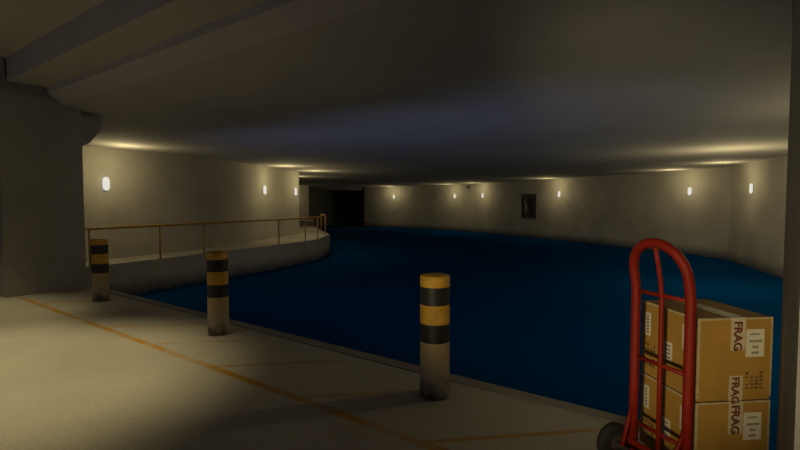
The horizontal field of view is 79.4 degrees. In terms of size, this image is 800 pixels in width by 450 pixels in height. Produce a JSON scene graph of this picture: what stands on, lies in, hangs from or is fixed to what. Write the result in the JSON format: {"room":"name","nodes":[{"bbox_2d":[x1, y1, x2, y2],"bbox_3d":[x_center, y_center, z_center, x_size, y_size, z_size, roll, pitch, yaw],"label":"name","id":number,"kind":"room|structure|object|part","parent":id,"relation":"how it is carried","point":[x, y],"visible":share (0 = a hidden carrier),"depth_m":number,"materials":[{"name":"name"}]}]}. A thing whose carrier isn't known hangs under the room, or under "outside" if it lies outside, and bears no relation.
{"room":"underground boat dock","nodes":[
{"label":"underground boat dock","id":0,"kind":"room"},
{"bbox_2d":[0,56,101,297],"bbox_3d":[-6.934,-0.871,9.432,1.050,4.280,1.650,2,3,37],"label":"pillar","id":1,"kind":"structure","parent":0,"point":[42,138],"depth_m":8.92,"materials":[{"name":"concrete"}]},
{"bbox_2d":[82,145,285,260],"bbox_3d":[-7.786,0.799,17.660,1.258,6.520,13.448,1,3,20],"label":"wall","id":2,"kind":"structure","parent":0,"point":[147,188],"depth_m":16.38,"materials":[{"name":"concrete"}]},
{"bbox_2d":[102,177,109,190],"bbox_3d":[-8.727,-1.224,14.311,0.100,0.400,0.190,2,3,30],"label":"wall lamp","id":3,"kind":"object","parent":2,"relation":"attached to","point":[105,181],"visible":1,"depth_m":14.27,"materials":[{"name":"grey"}]},
{"bbox_2d":[86,219,329,294],"bbox_3d":[-8.860,1.909,29.224,10.280,3.200,37.800,0,3,0],"label":"walkway","id":4,"kind":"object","parent":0,"point":[133,275],"visible":0.27,"depth_m":15.99,"materials":[{"name":"concrete"}]},
{"bbox_2d":[85,214,325,266],"bbox_3d":[-5.797,0.279,18.979,2.319,1.033,18.063,1,3,15],"label":"railing","id":5,"kind":"object","parent":4,"relation":"on","point":[322,215],"visible":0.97,"depth_m":15.68,"materials":[{"name":"metal"}]},
{"bbox_3d":[-8.140,0.603,12.643,0.052,0.990,0.050,0,3,0],"label":"post","id":6,"kind":"part","parent":5,"relation":"part of","materials":[{"name":"metal"}]},
{"bbox_3d":[-7.210,0.515,14.491,0.052,0.990,0.050,0,3,0],"label":"post","id":7,"kind":"part","parent":5,"relation":"part of","materials":[{"name":"metal"}]},
{"bbox_3d":[-6.480,0.446,15.939,0.052,0.990,0.050,0,3,0],"label":"post","id":8,"kind":"part","parent":5,"relation":"part of","materials":[{"name":"metal"}]},
{"bbox_3d":[-5.795,-0.204,18.960,2.266,0.067,17.968,1,3,15],"label":"rail","id":9,"kind":"part","parent":5,"relation":"part of","materials":[{"name":"metal"}]},
{"bbox_3d":[-4.840,0.287,19.256,0.052,0.990,0.050,0,3,0],"label":"post","id":10,"kind":"part","parent":5,"relation":"part of","materials":[{"name":"metal"}]},
{"bbox_2d":[285,170,298,235],"bbox_3d":[-10.496,-0.065,35.775,2.739,6.520,25.340,-1,3,-20],"label":"wall","id":11,"kind":"structure","parent":0,"point":[291,177],"depth_m":24.69,"materials":[{"name":"concrete"}]},
{"bbox_2d":[299,186,308,217],"bbox_3d":[-11.475,-0.658,48.198,4.750,6.520,0.350,0,3,0],"label":"wall","id":12,"kind":"structure","parent":0,"point":[303,190],"depth_m":47.95,"materials":[{"name":"concrete"}]},
{"bbox_2d":[0,288,645,449],"bbox_3d":[-2.336,3.365,-1.289,27.000,3.200,12.880,2,3,37],"label":"floor","id":13,"kind":"structure","parent":0,"point":[77,372],"depth_m":4.22,"materials":[{"name":"concrete"}]},
{"bbox_2d":[90,238,109,301],"bbox_3d":[-5.156,0.771,8.288,0.268,1.070,0.268,-2,4,-42],"label":"bollard","id":14,"kind":"object","parent":13,"relation":"on","point":[99,247],"visible":1,"depth_m":8.19,"materials":[{"name":"black paint"}]},
{"bbox_3d":[-5.156,1.060,8.302,0.268,0.490,0.268,-2,4,-42],"label":"post","id":15,"kind":"part","parent":14,"relation":"part of","materials":[{"name":"beige paint"}]},
{"bbox_2d":[206,250,229,336],"bbox_3d":[-2.344,0.870,6.207,0.268,1.070,0.268,1,3,27],"label":"bollard","id":16,"kind":"object","parent":13,"relation":"on","point":[217,261],"visible":1,"depth_m":6.10,"materials":[{"name":"black paint"}]},
{"bbox_3d":[-2.344,1.160,6.220,0.268,0.490,0.268,1,3,27],"label":"post","id":17,"kind":"part","parent":16,"relation":"part of","materials":[{"name":"beige paint"}]},
{"bbox_2d":[87,284,639,430],"bbox_3d":[1.587,3.114,3.935,27.000,3.204,0.185,2,3,37],"label":"trim","id":18,"kind":"structure","parent":13,"relation":"attached to","point":[525,396],"depth_m":4.95,"materials":[{"name":"concrete"}]},
{"bbox_2d":[419,273,449,400],"bbox_3d":[0.305,0.965,4.228,0.268,1.070,0.268,0,3,0],"label":"bollard","id":19,"kind":"object","parent":13,"relation":"on","point":[434,287],"visible":1,"depth_m":4.12,"materials":[{"name":"beige paint"}]},
{"bbox_3d":[0.305,1.254,4.242,0.268,0.490,0.268,0,3,0],"label":"post","id":20,"kind":"part","parent":19,"relation":"part of","materials":[{"name":"beige paint"}]},
{"bbox_2d":[596,238,696,449],"bbox_3d":[1.625,0.817,2.967,0.540,1.485,0.554,-1,3,-19],"label":"hand truck","id":21,"kind":"object","parent":13,"relation":"on","point":[613,435],"visible":0.99,"depth_m":2.95,"materials":[{"name":"red metal"}]},
{"bbox_3d":[1.724,1.471,3.033,0.330,0.148,0.440,-1,3,-19],"label":"toe plate","id":22,"kind":"part","parent":21,"relation":"part of","materials":[{"name":"red metal"}]},
{"bbox_3d":[1.564,0.788,2.944,0.128,1.425,0.449,-1,3,-19],"label":"arched frame","id":23,"kind":"part","parent":21,"relation":"part of","materials":[{"name":"red metal"}]},
{"bbox_2d":[640,371,769,449],"bbox_3d":[1.945,1.288,3.131,0.477,0.515,0.543,0,3,-6],"label":"cardboard box","id":24,"kind":"object","parent":21,"relation":"on","point":[717,425],"visible":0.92,"depth_m":2.87,"materials":[{"name":"brown cardboard"}]},
{"bbox_2d":[641,299,772,403],"bbox_3d":[1.945,0.788,3.107,0.477,0.515,0.543,0,3,-6],"label":"cardboard box","id":25,"kind":"object","parent":24,"relation":"on","point":[733,348],"visible":0.94,"depth_m":2.85,"materials":[{"name":"brown cardboard"}]},
{"bbox_2d":[309,190,353,226],"bbox_3d":[-7.848,-1.088,57.212,0.300,6.520,17.871,0,3,9],"label":"wall","id":26,"kind":"structure","parent":0,"point":[338,207],"depth_m":55.73,"materials":[{"name":"concrete"}]},
{"bbox_2d":[309,186,363,192],"bbox_3d":[-5.400,-4.140,57.068,4.543,0.330,18.544,0,3,9],"label":"ceiling","id":27,"kind":"structure","parent":0,"point":[337,189],"depth_m":51.08,"materials":[{"name":"concrete"}]},
{"bbox_2d":[354,193,363,220],"bbox_3d":[-4.000,-1.515,66.153,5.600,6.520,0.300,0,3,0],"label":"wall","id":28,"kind":"structure","parent":0,"point":[358,197],"depth_m":65.96,"materials":[{"name":"concrete"}]},
{"bbox_2d":[0,0,792,186],"bbox_3d":[7.500,-4.204,39.845,84.000,1.400,91.000,2,3,37],"label":"ceiling","id":29,"kind":"structure","parent":0,"point":[333,93],"depth_m":6.97,"materials":[{"name":"concrete"}]},
{"bbox_2d":[364,184,472,231],"bbox_3d":[1.742,-0.635,47.718,14.151,6.520,1.360,3,4,43],"label":"wall","id":30,"kind":"structure","parent":0,"point":[435,207],"depth_m":47.70,"materials":[{"name":"concrete"}]},
{"bbox_2d":[135,221,782,449],"bbox_3d":[2.925,1.090,32.751,23.950,0.001,66.476,0,3,0],"label":"water","id":31,"kind":"object","parent":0,"point":[549,318],"visible":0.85,"depth_m":12.85,"materials":[{"name":"blue liquid"}]},
{"bbox_2d":[473,166,730,259],"bbox_3d":[11.227,0.099,32.335,1.214,6.520,22.428,-1,3,-22],"label":"wall","id":32,"kind":"structure","parent":0,"point":[626,210],"depth_m":28.45,"materials":[{"name":"concrete"}]},
{"bbox_2d":[521,194,535,217],"bbox_3d":[9.635,-1.420,36.061,0.080,1.800,1.520,-1,3,-26],"label":"framed picture","id":33,"kind":"object","parent":32,"relation":"attached to","point":[528,200],"visible":1,"depth_m":36.06},
{"bbox_2d":[688,187,691,194],"bbox_3d":[14.576,-1.698,24.244,0.100,0.400,0.190,-1,3,-12],"label":"wall lamp","id":34,"kind":"object","parent":32,"relation":"attached to","point":[689,188],"visible":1,"depth_m":24.20,"materials":[{"name":"grey"}]},
{"bbox_2d":[728,155,787,278],"bbox_3d":[11.487,1.185,9.578,1.646,6.520,25.492,1,3,13],"label":"wall","id":35,"kind":"structure","parent":0,"point":[757,218],"depth_m":18.60,"materials":[{"name":"concrete"}]},
{"bbox_2d":[749,183,753,192],"bbox_3d":[14.045,-1.460,19.265,0.100,0.400,0.190,1,3,18],"label":"wall lamp","id":36,"kind":"object","parent":35,"relation":"attached to","point":[751,186],"visible":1,"depth_m":19.19,"materials":[{"name":"grey"}]},
{"bbox_2d":[776,0,799,449],"bbox_3d":[2.474,-0.524,2.175,1.080,4.280,1.985,2,3,37],"label":"pillar","id":37,"kind":"structure","parent":0,"point":[788,422],"depth_m":2.32,"materials":[{"name":"concrete"}]}
]}

